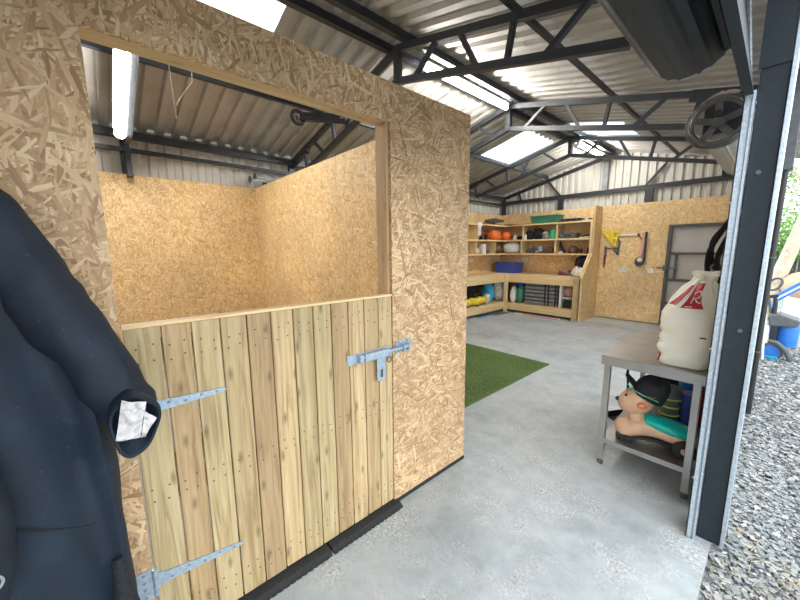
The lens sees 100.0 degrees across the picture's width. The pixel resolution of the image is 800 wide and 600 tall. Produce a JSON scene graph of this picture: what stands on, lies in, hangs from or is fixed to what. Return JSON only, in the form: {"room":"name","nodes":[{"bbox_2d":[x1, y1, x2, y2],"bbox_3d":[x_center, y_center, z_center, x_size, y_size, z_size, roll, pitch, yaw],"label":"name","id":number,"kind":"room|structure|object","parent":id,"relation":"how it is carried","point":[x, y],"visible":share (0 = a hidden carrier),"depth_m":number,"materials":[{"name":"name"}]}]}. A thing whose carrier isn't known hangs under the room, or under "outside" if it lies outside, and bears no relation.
{"room":"farm building","nodes":[
{"label":"farm building","id":0,"kind":"room"},
{"bbox_2d":[0,0,156,599],"bbox_3d":[-2.058,0.351,0.132,3.027,2.400,0.018,-8,11,-41],"label":"panel","id":1,"kind":"object","parent":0,"point":[49,167],"depth_m":0.96,"materials":[{"name":"wood"}]},
{"bbox_2d":[121,294,411,599],"bbox_3d":[-0.455,0.653,1.613,1.347,1.271,0.092,-8,11,-41],"label":"door","id":2,"kind":"structure","parent":1,"relation":"attached to","point":[319,411],"depth_m":1.47,"materials":[{"name":"wood"}]},
{"bbox_3d":[-1.194,-0.383,0.748,0.016,0.069,0.071,-8,11,-41],"label":"coat hook","id":3,"kind":"object","parent":1,"relation":"attached to","visible":0},
{"bbox_2d":[0,191,160,599],"bbox_3d":[-0.996,0.398,0.776,0.719,1.588,0.436,-8,11,-41],"label":"jacket","id":4,"kind":"object","parent":3,"relation":"hanging from","point":[70,385],"visible":1,"depth_m":0.86,"materials":[{"name":"blue fabric"}]},
{"bbox_2d":[75,0,389,122],"bbox_3d":[-0.497,-0.960,1.349,1.178,0.195,0.018,-8,11,-41],"label":"wall stall header","id":5,"kind":"structure","parent":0,"point":[196,31],"depth_m":1.24,"materials":[{"name":"wood"}]},
{"bbox_2d":[79,26,382,125],"bbox_3d":[-0.542,-0.895,1.391,1.263,0.045,0.092,-8,11,-41],"label":"trim","id":6,"kind":"structure","parent":5,"relation":"attached to","point":[86,34],"depth_m":1.25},
{"bbox_2d":[375,122,389,293],"bbox_3d":[-0.080,0.155,1.960,0.047,2.210,0.090,-8,11,-41],"label":"trim","id":7,"kind":"structure","parent":5,"relation":"attached to","point":[381,130],"depth_m":1.84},
{"bbox_2d":[92,122,499,214],"bbox_3d":[-1.469,-0.786,5.691,11.450,2.982,0.034,-8,11,-41],"label":"wall","id":8,"kind":"structure","parent":0,"point":[107,160],"depth_m":4.41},
{"bbox_2d":[98,171,501,370],"bbox_3d":[-1.452,-0.509,5.601,11.300,2.420,0.018,-8,11,-41],"label":"lining","id":9,"kind":"object","parent":8,"relation":"attached to","point":[178,248],"visible":0.33,"depth_m":4.34,"materials":[{"name":"wood"}]},
{"bbox_2d":[468,223,505,255],"bbox_3d":[1.628,-1.429,7.955,2.585,0.741,0.401,-8,11,-41],"label":"shelf unit","id":10,"kind":"object","parent":9,"relation":"attached to","point":[472,227],"visible":0.63,"depth_m":7.99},
{"bbox_2d":[478,244,485,253],"bbox_3d":[2.012,-1.248,8.229,0.122,0.231,0.150,-8,11,-41],"label":"carton","id":11,"kind":"object","parent":10,"relation":"on","point":[482,247],"visible":0.95,"depth_m":8.18,"materials":[{"name":"white cardboard"}]},
{"bbox_2d":[487,229,501,239],"bbox_3d":[2.411,-1.670,8.579,0.406,0.285,0.324,-8,11,-41],"label":"tool bag","id":12,"kind":"object","parent":10,"relation":"on","point":[493,234],"visible":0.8,"depth_m":8.46,"materials":[{"name":"orange fabric"}]},
{"bbox_3d":[2.419,-1.924,8.587,0.300,0.045,0.220,-8,11,-41],"label":"packer","id":13,"kind":"object","parent":10,"relation":"on","visible":0},
{"bbox_2d":[485,218,503,223],"bbox_3d":[2.419,-2.020,8.571,0.416,0.174,0.342,-8,11,-41],"label":"case","id":14,"kind":"object","parent":13,"relation":"on","point":[494,220],"visible":1,"depth_m":8.50,"materials":[{"name":"grey plastic"}]},
{"bbox_2d":[255,140,377,307],"bbox_3d":[-0.850,-0.221,3.727,0.085,2.440,3.615,-8,11,-41],"label":"wall","id":15,"kind":"structure","parent":0,"point":[317,223],"depth_m":3.56,"materials":[{"name":"wood"}]},
{"bbox_2d":[248,173,276,184],"bbox_3d":[-1.843,-1.732,4.960,0.770,0.197,0.134,-8,11,-41],"label":"pole","id":16,"kind":"object","parent":15,"relation":"on","point":[255,178],"visible":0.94,"depth_m":4.80,"materials":[{"name":"metal"}]},
{"bbox_2d":[137,309,723,599],"bbox_3d":[0.229,1.034,4.030,11.620,0.150,5.267,-8,11,-41],"label":"floor","id":17,"kind":"structure","parent":0,"point":[529,511],"depth_m":1.98,"materials":[{"name":"concrete"}]},
{"bbox_2d":[119,139,126,173],"bbox_3d":[-3.193,-0.470,4.101,0.110,2.860,0.090,-8,11,-41],"label":"steel column","id":18,"kind":"structure","parent":17,"relation":"on","point":[120,142],"depth_m":3.88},
{"bbox_2d":[123,139,133,177],"bbox_3d":[-3.107,-1.614,3.835,0.060,0.400,0.145,-8,11,-41],"label":"bracket","id":19,"kind":"object","parent":18,"relation":"attached to","point":[126,146],"visible":0.86,"depth_m":3.81,"materials":[{"name":"metal"}]},
{"bbox_2d":[121,54,138,143],"bbox_3d":[-1.527,-1.842,1.988,0.060,0.833,5.024,-8,11,-41],"label":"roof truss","id":20,"kind":"object","parent":18,"relation":"on","point":[134,59],"visible":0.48,"depth_m":2.88,"materials":[{"name":"metal"}]},
{"bbox_2d":[113,49,129,138],"bbox_3d":[-2.394,-1.750,2.885,0.105,0.409,1.281,-8,11,-41],"label":"tube light","id":21,"kind":"object","parent":20,"relation":"attached to","point":[121,60],"visible":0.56,"depth_m":2.78,"materials":[{"name":"white plastic"}]},
{"bbox_2d":[95,143,502,205],"bbox_3d":[-1.458,-1.974,5.374,11.300,0.045,0.050,-8,11,-41],"label":"rail","id":22,"kind":"object","parent":18,"relation":"attached to","point":[97,145],"visible":0.56,"depth_m":4.32,"materials":[{"name":"metal"}]},
{"bbox_2d":[237,543,332,599],"bbox_3d":[-0.983,1.380,1.212,1.635,0.026,0.092,-8,11,-41],"label":"strip","id":23,"kind":"object","parent":17,"relation":"on","point":[270,588],"visible":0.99,"depth_m":1.60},
{"bbox_2d":[326,498,402,554],"bbox_3d":[-0.187,1.268,1.913,0.477,0.026,0.092,-8,11,-41],"label":"strip","id":24,"kind":"object","parent":17,"relation":"on","point":[351,534],"visible":0.98,"depth_m":1.88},
{"bbox_2d":[388,82,470,498],"bbox_3d":[0.205,0.032,2.123,0.680,2.400,0.018,-8,11,-41],"label":"panel","id":25,"kind":"object","parent":17,"relation":"on","point":[429,139],"visible":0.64,"depth_m":2.07,"materials":[{"name":"wood"}]},
{"bbox_2d":[396,337,410,352],"bbox_3d":[0.034,0.268,1.961,0.120,0.075,0.044,-8,11,-41],"label":"receiver","id":26,"kind":"object","parent":25,"relation":"attached to","point":[402,342],"visible":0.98,"depth_m":1.96,"materials":[{"name":"metal"}]},
{"bbox_2d":[397,455,463,500],"bbox_3d":[0.230,1.208,2.298,0.661,0.022,0.006,-8,11,-41],"label":"baseboard","id":27,"kind":"structure","parent":25,"relation":"attached to","point":[461,457],"depth_m":2.27,"materials":[{"name":"black rubber"}]},
{"bbox_2d":[464,343,548,407],"bbox_3d":[0.112,0.825,4.819,2.427,0.031,3.001,-8,11,-41],"label":"mat","id":28,"kind":"object","parent":17,"relation":"on","point":[488,371],"visible":0.35,"depth_m":4.28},
{"bbox_2d":[466,205,602,321],"bbox_3d":[2.444,-0.792,7.368,3.098,2.430,2.491,-8,11,-41],"label":"workbench","id":29,"kind":"object","parent":17,"relation":"on","point":[588,276],"visible":0.81,"depth_m":7.41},
{"bbox_2d":[467,285,477,297],"bbox_3d":[1.725,-0.231,8.246,0.474,0.604,0.315,-8,11,-41],"label":"bag","id":30,"kind":"object","parent":29,"relation":"on","point":[470,289],"visible":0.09,"depth_m":8.08,"materials":[{"name":"black fabric"}]},
{"bbox_2d":[468,294,480,306],"bbox_3d":[1.716,-0.001,7.823,0.325,0.275,0.189,2,9,18],"label":"power tool","id":31,"kind":"object","parent":29,"relation":"on","point":[476,301],"visible":0.7,"depth_m":7.76,"materials":[{"name":"yellow paint"}]},
{"bbox_2d":[475,293,485,304],"bbox_3d":[1.896,-0.030,8.009,0.325,0.275,0.189,-4,9,-22],"label":"power tool","id":32,"kind":"object","parent":29,"relation":"on","point":[483,299],"visible":0.6,"depth_m":7.97,"materials":[{"name":"yellow paint"}]},
{"bbox_2d":[482,283,493,301],"bbox_3d":[2.179,-0.220,8.299,0.276,0.560,0.307,-8,11,-41],"label":"bag","id":33,"kind":"object","parent":29,"relation":"on","point":[487,288],"visible":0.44,"depth_m":8.19,"materials":[{"name":"teal fabric"}]},
{"bbox_2d":[466,297,510,309],"bbox_3d":[1.843,0.092,8.187,3.090,0.018,0.668,-8,11,-41],"label":"shelf","id":34,"kind":"object","parent":29,"relation":"attached to","point":[493,303],"depth_m":8.04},
{"bbox_2d":[493,282,503,299],"bbox_3d":[2.529,-0.316,8.620,0.356,0.648,0.438,4,10,27],"label":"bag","id":35,"kind":"object","parent":29,"relation":"on","point":[498,288],"visible":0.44,"depth_m":8.45,"materials":[{"name":"beige fabric"}]},
{"bbox_2d":[494,262,523,273],"bbox_3d":[2.831,-0.847,8.748,0.364,0.270,0.644,-8,11,-41],"label":"crate","id":36,"kind":"object","parent":29,"relation":"on","point":[500,267],"visible":1,"depth_m":8.61,"materials":[{"name":"blue plastic"}]},
{"bbox_2d":[510,286,516,301],"bbox_3d":[2.809,-0.153,8.312,0.165,0.412,0.167,-8,11,-41],"label":"bag","id":37,"kind":"object","parent":29,"relation":"on","point":[513,291],"visible":0.95,"depth_m":8.26,"materials":[{"name":"white plastic"}]},
{"bbox_2d":[516,286,524,302],"bbox_3d":[2.952,-0.143,8.231,0.216,0.415,0.176,-8,11,-41],"label":"bag","id":38,"kind":"object","parent":29,"relation":"on","point":[520,293],"visible":1,"depth_m":8.16,"materials":[{"name":"fabric"}]},
{"bbox_2d":[467,272,580,278],"bbox_3d":[2.432,-0.498,7.429,3.098,0.020,2.448,-8,11,-41],"label":"countertop","id":39,"kind":"structure","parent":29,"relation":"on","point":[487,273],"depth_m":8.25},
{"bbox_2d":[524,283,559,306],"bbox_3d":[3.345,-0.207,7.895,0.188,0.630,0.780,-8,11,-41],"label":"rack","id":40,"kind":"object","parent":29,"relation":"on","point":[542,294],"visible":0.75,"depth_m":7.82,"materials":[{"name":"grey plastic"}]},
{"bbox_2d":[507,299,577,311],"bbox_3d":[3.504,0.102,8.027,0.838,0.018,1.740,-8,11,-41],"label":"shelf","id":41,"kind":"object","parent":29,"relation":"attached to","point":[528,305],"depth_m":7.80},
{"bbox_2d":[558,270,571,276],"bbox_3d":[3.662,-0.589,7.434,0.280,0.138,0.113,5,10,34],"label":"shoe","id":42,"kind":"object","parent":29,"relation":"on","point":[560,272],"visible":0.9,"depth_m":7.42,"materials":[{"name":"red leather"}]},
{"bbox_2d":[563,300,571,308],"bbox_3d":[3.759,0.101,7.465,0.200,0.147,0.190,-8,11,-41],"label":"box","id":43,"kind":"object","parent":29,"relation":"on","point":[566,304],"visible":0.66,"depth_m":7.41,"materials":[{"name":"black plastic"}]},
{"bbox_2d":[558,283,579,307],"bbox_3d":[3.753,-0.130,7.434,0.300,0.612,0.320,-8,11,-41],"label":"base cabinet","id":44,"kind":"object","parent":29,"relation":"on","point":[562,297],"visible":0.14,"depth_m":7.45,"materials":[{"name":"white wood"}]},
{"bbox_2d":[564,286,572,296],"bbox_3d":[3.740,-0.181,7.419,0.175,0.236,0.200,-8,11,-41],"label":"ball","id":45,"kind":"object","parent":44,"relation":"in","point":[568,291],"visible":0.86,"depth_m":7.36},
{"bbox_2d":[571,266,581,276],"bbox_3d":[3.854,-0.624,7.271,0.278,0.252,0.258,-8,11,-41],"label":"bag","id":46,"kind":"object","parent":29,"relation":"on","point":[576,271],"visible":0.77,"depth_m":7.19,"materials":[{"name":"fabric"}]},
{"bbox_2d":[574,255,587,267],"bbox_3d":[4.091,-0.771,7.496,0.343,0.474,0.300,5,10,31],"label":"coat","id":47,"kind":"object","parent":29,"relation":"on","point":[579,261],"visible":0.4,"depth_m":7.41,"materials":[{"name":"black fabric"}]},
{"bbox_2d":[608,370,628,420],"bbox_3d":[2.011,0.802,3.006,0.175,0.584,0.150,-2,9,-12],"label":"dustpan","id":48,"kind":"object","parent":17,"relation":"on","point":[613,414],"visible":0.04,"depth_m":3.10,"materials":[{"name":"black plastic"}]},
{"bbox_2d":[608,415,618,420],"bbox_3d":[2.011,1.088,3.049,0.171,0.006,0.144,-2,9,-12],"label":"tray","id":49,"kind":"object","parent":48,"relation":"on","point":[612,417],"depth_m":3.10,"materials":[{"name":"black plastic"}]},
{"bbox_2d":[596,329,722,498],"bbox_3d":[2.007,0.731,2.552,1.105,0.860,0.558,-8,11,-41],"label":"steel table","id":50,"kind":"object","parent":17,"relation":"on","point":[639,353],"visible":0.56,"depth_m":2.26,"materials":[{"name":"silver metal"}]},
{"bbox_2d":[604,411,699,471],"bbox_3d":[2.003,0.975,2.593,1.067,0.035,0.508,-8,11,-41],"label":"shelf","id":51,"kind":"object","parent":50,"relation":"attached to","point":[655,452],"depth_m":2.28,"materials":[{"name":"silver metal"}]},
{"bbox_2d":[615,371,697,460],"bbox_3d":[1.734,0.755,2.278,0.464,0.498,0.247,6,11,36],"label":"toy","id":52,"kind":"object","parent":50,"relation":"on","point":[669,433],"depth_m":2.25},
{"bbox_2d":[645,382,669,414],"bbox_3d":[1.993,0.781,2.627,0.114,0.340,0.239,2,9,16],"label":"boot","id":53,"kind":"object","parent":50,"relation":"on","point":[654,410],"visible":0.11,"depth_m":2.54,"materials":[{"name":"grey rubber"}]},
{"bbox_2d":[658,376,678,385],"bbox_3d":[2.246,0.758,2.818,0.257,0.323,0.336,-8,11,-41],"label":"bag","id":54,"kind":"object","parent":50,"relation":"on","point":[675,382],"visible":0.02,"depth_m":2.72,"materials":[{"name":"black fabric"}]},
{"bbox_2d":[658,384,682,420],"bbox_3d":[1.984,0.792,2.485,0.128,0.360,0.245,5,10,30],"label":"boot","id":55,"kind":"object","parent":50,"relation":"on","point":[670,409],"visible":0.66,"depth_m":2.38,"materials":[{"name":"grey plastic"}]},
{"bbox_2d":[679,381,693,390],"bbox_3d":[2.209,0.776,2.609,0.114,0.350,0.239,4,10,27],"label":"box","id":56,"kind":"object","parent":50,"relation":"on","point":[686,386],"visible":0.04,"depth_m":2.50,"materials":[{"name":"blue plastic"}]},
{"bbox_2d":[657,270,720,370],"bbox_3d":[1.868,0.106,2.152,0.434,0.594,0.286,-8,11,-41],"label":"sack","id":57,"kind":"object","parent":50,"relation":"on","point":[686,323],"visible":0.78,"depth_m":2.03,"materials":[{"name":"fabric"}]},
{"bbox_2d":[669,283,704,309],"bbox_3d":[1.766,-0.030,2.059,0.112,0.148,0.169,-8,11,-41],"label":"print","id":58,"kind":"object","parent":57,"relation":"attached to","point":[692,296],"depth_m":2.05,"materials":[{"name":"paint"}]},
{"bbox_2d":[677,390,701,425],"bbox_3d":[2.084,0.813,2.439,0.114,0.330,0.239,5,10,33],"label":"boot","id":59,"kind":"object","parent":50,"relation":"on","point":[686,397],"visible":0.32,"depth_m":2.36,"materials":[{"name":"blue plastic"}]},
{"bbox_2d":[698,386,704,426],"bbox_3d":[2.333,0.723,2.564,0.200,0.468,0.077,-8,11,-41],"label":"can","id":60,"kind":"object","parent":50,"relation":"on","point":[703,388],"visible":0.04,"depth_m":2.51,"materials":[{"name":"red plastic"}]},
{"bbox_2d":[696,0,799,549],"bbox_3d":[1.698,-0.119,1.636,0.210,2.820,0.116,-8,11,-41],"label":"steel post","id":61,"kind":"object","parent":17,"relation":"on","point":[780,47],"visible":1,"depth_m":1.56,"materials":[{"name":"metal"}]},
{"bbox_3d":[-1.686,-0.683,5.428,0.110,2.860,0.090,-8,11,-41],"label":"steel column","id":62,"kind":"structure","parent":17,"relation":"on","visible":0},
{"bbox_2d":[290,0,630,168],"bbox_3d":[-0.019,-2.054,3.315,0.060,0.833,5.024,-8,11,-41],"label":"roof truss","id":63,"kind":"object","parent":62,"relation":"on","point":[511,19],"visible":0.73,"depth_m":2.52,"materials":[{"name":"metal"}]},
{"bbox_2d":[290,109,345,125],"bbox_3d":[-0.940,-2.082,3.868,0.626,0.180,0.101,-3,9,-17],"label":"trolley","id":64,"kind":"object","parent":63,"relation":"on","point":[304,117],"visible":1,"depth_m":3.85,"materials":[{"name":"black metal"}]},
{"bbox_2d":[324,0,615,154],"bbox_3d":[0.273,-2.491,3.340,11.320,0.070,0.060,-8,11,-41],"label":"purlin","id":65,"kind":"object","parent":63,"relation":"attached to","point":[351,7],"visible":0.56,"depth_m":3.42,"materials":[{"name":"paint"}]},
{"bbox_2d":[423,60,508,109],"bbox_3d":[0.835,-2.513,3.991,1.620,0.079,0.100,-8,11,-41],"label":"tube light","id":66,"kind":"object","parent":65,"relation":"attached to","point":[458,81],"visible":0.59,"depth_m":3.98,"materials":[{"name":"white plastic"}]},
{"bbox_2d":[576,141,603,154],"bbox_3d":[3.701,-2.913,6.515,1.240,0.079,0.100,-8,11,-41],"label":"tube light","id":67,"kind":"object","parent":65,"relation":"attached to","point":[581,144],"visible":0.75,"depth_m":6.36,"materials":[{"name":"white plastic"}]},
{"bbox_3d":[4.724,-0.560,4.390,0.110,2.820,0.080,-8,11,-41],"label":"steel column","id":68,"kind":"structure","parent":17,"relation":"on","visible":0},
{"bbox_2d":[469,136,717,197],"bbox_3d":[3.034,-2.485,6.002,0.060,0.833,5.024,-8,11,-41],"label":"roof truss","id":69,"kind":"object","parent":68,"relation":"attached to","point":[569,139],"visible":0.79,"depth_m":5.68,"materials":[{"name":"metal"}]},
{"bbox_3d":[-0.163,-0.898,6.768,0.110,2.860,0.090,-8,11,-41],"label":"steel column","id":70,"kind":"structure","parent":17,"relation":"on","visible":0},
{"bbox_2d":[470,85,758,153],"bbox_3d":[1.504,-2.269,4.655,0.060,0.833,5.024,-8,11,-41],"label":"roof truss","id":71,"kind":"object","parent":70,"relation":"attached to","point":[698,96],"visible":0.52,"depth_m":3.77,"materials":[{"name":"metal"}]},
{"bbox_2d":[92,124,504,200],"bbox_3d":[-1.433,-2.125,5.321,11.300,0.080,0.080,-8,11,-41],"label":"purlin","id":72,"kind":"object","parent":71,"relation":"attached to","point":[97,129],"visible":0.56,"depth_m":4.32,"materials":[{"name":"paint"}]},
{"bbox_2d":[80,39,548,178],"bbox_3d":[-0.643,-2.366,4.400,11.320,0.070,0.050,-8,11,-41],"label":"purlin","id":73,"kind":"object","parent":71,"relation":"on","point":[84,43],"visible":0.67,"depth_m":3.47,"materials":[{"name":"paint"}]},
{"bbox_2d":[276,0,592,153],"bbox_3d":[0.106,-2.520,3.524,11.320,0.070,0.060,-8,11,-41],"label":"purlin","id":74,"kind":"object","parent":71,"relation":"on","point":[305,7],"visible":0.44,"depth_m":3.10,"materials":[{"name":"paint"}]},
{"bbox_2d":[499,0,679,154],"bbox_3d":[1.007,-2.121,2.565,11.320,0.044,0.034,-8,11,-41],"label":"purlin","id":75,"kind":"object","parent":71,"relation":"on","point":[512,5],"visible":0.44,"depth_m":3.20,"materials":[{"name":"paint"}]},
{"bbox_2d":[81,0,799,195],"bbox_3d":[0.276,-2.269,3.462,11.640,0.730,5.471,-8,11,-41],"label":"ceiling","id":76,"kind":"structure","parent":0,"point":[207,113],"depth_m":3.66,"materials":[{"name":"metal"}]},
{"bbox_3d":[-1.550,-2.341,2.613,1.132,0.237,0.820,-8,11,-41],"label":"window","id":77,"kind":"structure","parent":76,"relation":"attached to","visible":0},
{"bbox_2d":[168,65,192,118],"bbox_3d":[-1.675,-1.849,2.561,0.191,0.900,0.012,-8,11,-41],"label":"cord","id":78,"kind":"object","parent":77,"relation":"hanging from","point":[168,65],"visible":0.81,"depth_m":2.57,"materials":[{"name":"beige fabric"}]},
{"bbox_2d":[500,152,745,323],"bbox_3d":[4.499,-1.407,7.456,0.036,3.585,5.230,-8,11,-41],"label":"wall","id":79,"kind":"structure","parent":0,"point":[622,173],"depth_m":7.03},
{"bbox_2d":[500,195,740,330],"bbox_3d":[4.445,-0.838,7.462,0.018,2.420,5.010,-8,11,-41],"label":"lining","id":80,"kind":"object","parent":79,"relation":"attached to","point":[634,294],"visible":0.43,"depth_m":7.07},
{"bbox_2d":[497,220,590,254],"bbox_3d":[3.413,-1.480,8.200,0.410,0.741,2.400,-8,11,-41],"label":"shelf unit","id":81,"kind":"object","parent":80,"relation":"attached to","point":[560,226],"visible":0.83,"depth_m":7.90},
{"bbox_2d":[501,231,511,239],"bbox_3d":[2.778,-1.680,8.806,0.308,0.231,0.329,-8,11,-41],"label":"tool bag","id":82,"kind":"object","parent":81,"relation":"on","point":[505,235],"visible":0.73,"depth_m":8.70,"materials":[{"name":"orange fabric"}]},
{"bbox_2d":[503,241,520,252],"bbox_3d":[2.898,-1.373,8.738,0.323,0.312,0.511,-8,11,-41],"label":"sack","id":83,"kind":"object","parent":81,"relation":"on","point":[514,246],"visible":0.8,"depth_m":8.61,"materials":[{"name":"fabric"}]},
{"bbox_2d":[533,227,543,238],"bbox_3d":[3.378,-1.622,8.174,0.206,0.296,0.274,-8,11,-41],"label":"bag","id":84,"kind":"object","parent":81,"relation":"on","point":[537,233],"visible":0.83,"depth_m":8.11,"materials":[{"name":"black fabric"}]},
{"bbox_2d":[530,214,564,223],"bbox_3d":[3.505,-1.919,8.023,0.344,0.185,0.684,-8,11,-41],"label":"crate","id":85,"kind":"object","parent":81,"relation":"on","point":[556,217],"visible":0.96,"depth_m":7.87,"materials":[{"name":"green plastic"}]},
{"bbox_2d":[549,227,555,238],"bbox_3d":[3.602,-1.564,7.864,0.175,0.270,0.175,0,9,3],"label":"jug","id":86,"kind":"object","parent":81,"relation":"on","point":[553,231],"visible":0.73,"depth_m":7.81,"materials":[{"name":"green plastic"}]},
{"bbox_2d":[559,233,579,238],"bbox_3d":[3.852,-1.460,7.643,0.298,0.125,0.380,-8,11,-41],"label":"tool case","id":87,"kind":"object","parent":81,"relation":"on","point":[561,235],"visible":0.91,"depth_m":7.55,"materials":[{"name":"grey plastic"}]},
{"bbox_2d":[567,246,578,255],"bbox_3d":[3.927,-1.119,7.611,0.248,0.230,0.248,-8,11,-41],"label":"helmet","id":88,"kind":"object","parent":81,"relation":"on","point":[572,249],"visible":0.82,"depth_m":7.53,"materials":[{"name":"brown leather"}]},
{"bbox_2d":[603,230,620,245],"bbox_3d":[4.548,-1.324,7.227,0.050,0.336,0.330,-8,11,-41],"label":"bracket","id":89,"kind":"object","parent":80,"relation":"attached to","point":[609,235],"visible":1,"depth_m":7.20,"materials":[{"name":"metal"}]},
{"bbox_2d":[603,240,620,266],"bbox_3d":[4.571,-0.990,7.253,0.050,0.581,0.296,-8,11,-41],"label":"clamp","id":90,"kind":"object","parent":89,"relation":"hanging from","point":[618,247],"visible":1,"depth_m":7.26,"materials":[{"name":"grey metal"}]},
{"bbox_2d":[616,234,639,235],"bbox_3d":[4.750,-1.357,6.995,0.028,0.040,0.415,-8,11,-41],"label":"bar","id":91,"kind":"object","parent":80,"relation":"attached to","point":[619,234],"visible":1,"depth_m":6.99,"materials":[{"name":"white plastic"}]},
{"bbox_2d":[634,232,647,265],"bbox_3d":[4.897,-1.032,6.829,0.131,0.695,0.175,-8,11,-41],"label":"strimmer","id":92,"kind":"object","parent":91,"relation":"hanging from","point":[639,261],"visible":1,"depth_m":6.80,"materials":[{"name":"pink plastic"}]},
{"bbox_2d":[656,222,725,324],"bbox_3d":[5.444,-0.426,6.302,0.126,1.975,1.040,-8,11,-41],"label":"door","id":93,"kind":"structure","parent":80,"relation":"attached to","point":[687,244],"depth_m":6.35,"materials":[{"name":"metal"}]},
{"bbox_2d":[501,159,745,214],"bbox_3d":[4.432,-2.568,7.249,0.066,1.064,5.000,-8,11,-41],"label":"frame","id":94,"kind":"object","parent":79,"relation":"attached to","point":[649,188],"visible":0.69,"depth_m":7.25,"materials":[{"name":"paint"}]},
{"bbox_3d":[-1.475,0.262,-1.134,2.253,2.951,0.034,-8,11,-41],"label":"wall","id":95,"kind":"structure","parent":0,"visible":0},
{"bbox_2d":[597,0,756,539],"bbox_3d":[0.071,0.118,0.556,3.711,2.691,0.417,-8,11,-41],"label":"roller shutter","id":96,"kind":"object","parent":95,"relation":"attached to","point":[676,40],"visible":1,"depth_m":1.42,"materials":[{"name":"paint"}]},
{"bbox_2d":[720,0,753,95],"bbox_3d":[0.174,-0.935,0.288,3.535,0.460,0.097,-8,11,-41],"label":"rail","id":97,"kind":"object","parent":96,"relation":"hanging from","point":[733,13],"depth_m":1.19,"materials":[{"name":"metal"}]},
{"bbox_3d":[5.212,-0.683,4.752,2.670,2.948,0.034,-8,11,-41],"label":"wall","id":98,"kind":"structure","parent":0,"visible":0},
{"bbox_2d":[684,88,757,178],"bbox_3d":[3.166,-0.333,3.305,2.300,2.720,0.443,-8,11,-41],"label":"roller shutter","id":99,"kind":"object","parent":98,"relation":"attached to","point":[716,122],"visible":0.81,"depth_m":2.51,"materials":[{"name":"paint"}]},
{"bbox_3d":[2.133,-0.249,2.042,0.920,2.948,0.034,-8,11,-41],"label":"wall","id":100,"kind":"structure","parent":0,"visible":0},
{"bbox_3d":[2.113,-0.719,1.989,0.012,0.047,0.081,-8,11,-41],"label":"hook","id":101,"kind":"object","parent":100,"relation":"attached to","visible":0},
{"bbox_2d":[704,186,744,308],"bbox_3d":[2.055,-0.322,2.116,0.133,0.833,0.186,-8,11,-41],"label":"harness","id":102,"kind":"object","parent":101,"relation":"hanging from","point":[711,263],"visible":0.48,"depth_m":2.13,"materials":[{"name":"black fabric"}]},
{"label":"outside","id":103,"kind":"structure","parent":0,"visible":0},
{"bbox_2d":[698,298,799,599],"bbox_3d":[5.613,0.963,5.192,75.000,0.355,80.000,-8,11,-41],"label":"ground","id":104,"kind":"structure","parent":103,"point":[780,302],"depth_m":2.05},
{"bbox_2d":[701,341,799,599],"bbox_3d":[4.005,1.198,2.415,7.558,0.051,2.300,-8,11,-41],"label":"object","id":105,"kind":"structure","parent":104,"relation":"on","point":[767,446],"depth_m":2.12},
{"bbox_2d":[696,527,799,599],"bbox_3d":[1.442,1.375,1.194,1.639,0.026,0.714,-8,11,-41],"label":"straw","id":106,"kind":"object","parent":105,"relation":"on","point":[711,567],"visible":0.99,"depth_m":1.62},
{"bbox_2d":[761,314,766,359],"bbox_3d":[5.073,0.328,4.669,0.026,1.066,0.086,-8,11,-41],"label":"pole","id":107,"kind":"object","parent":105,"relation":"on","point":[763,340],"visible":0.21,"depth_m":4.69,"materials":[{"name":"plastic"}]},
{"bbox_2d":[745,69,799,413],"bbox_3d":[3.259,-0.408,2.928,0.120,2.980,0.073,-8,11,-41],"label":"downpipe","id":108,"kind":"object","parent":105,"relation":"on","point":[794,126],"visible":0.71,"depth_m":2.88,"materials":[{"name":"black plastic"}]},
{"bbox_2d":[760,277,799,361],"bbox_3d":[5.408,0.264,4.758,0.530,1.167,0.380,-8,11,-41],"label":"machine","id":109,"kind":"object","parent":104,"relation":"on","point":[784,328],"visible":0.82,"depth_m":4.73,"materials":[{"name":"blue plastic"}]},
{"bbox_2d":[766,168,799,318],"bbox_3d":[8.787,-2.812,6.332,4.463,6.777,4.233,-8,11,-41],"label":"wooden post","id":110,"kind":"object","parent":104,"relation":"on","point":[787,257],"visible":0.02,"depth_m":7.17,"materials":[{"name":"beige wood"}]},
{"bbox_2d":[769,282,799,332],"bbox_3d":[7.008,0.020,5.883,0.663,1.282,0.158,6,11,38],"label":"slide","id":111,"kind":"object","parent":104,"relation":"on","point":[794,288],"visible":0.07,"depth_m":5.93,"materials":[{"name":"blue plastic"}]},
{"bbox_2d":[774,260,799,274],"bbox_3d":[17.451,-1.248,13.503,0.060,1.345,15.000,-8,11,-41],"label":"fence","id":112,"kind":"object","parent":104,"relation":"on","point":[795,262],"visible":0.02,"depth_m":14.24,"materials":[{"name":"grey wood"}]},
{"bbox_2d":[775,158,799,269],"bbox_3d":[13.662,-2.961,9.878,6.098,5.923,5.656,-4,9,-21],"label":"tree","id":113,"kind":"object","parent":104,"relation":"on","point":[791,175],"visible":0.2,"depth_m":10.44,"materials":[{"name":"green plant"}]},
{"bbox_2d":[775,199,799,271],"bbox_3d":[16.628,-2.595,11.900,1.463,4.500,14.232,-8,11,-41],"label":"hedge","id":114,"kind":"object","parent":104,"relation":"on","point":[778,253],"visible":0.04,"depth_m":13.19,"materials":[{"name":"green plant"}]},
{"bbox_2d":[780,272,799,314],"bbox_3d":[8.486,-0.076,7.088,0.678,1.086,0.679,-2,9,-11],"label":"bundle","id":115,"kind":"object","parent":104,"relation":"on","point":[789,303],"visible":0.65,"depth_m":7.07,"materials":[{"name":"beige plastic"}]},
{"bbox_2d":[792,301,799,318],"bbox_3d":[7.838,0.253,6.231,0.780,0.703,0.755,-8,11,-41],"label":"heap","id":116,"kind":"object","parent":104,"relation":"on","point":[796,313],"visible":0.51,"depth_m":6.30,"materials":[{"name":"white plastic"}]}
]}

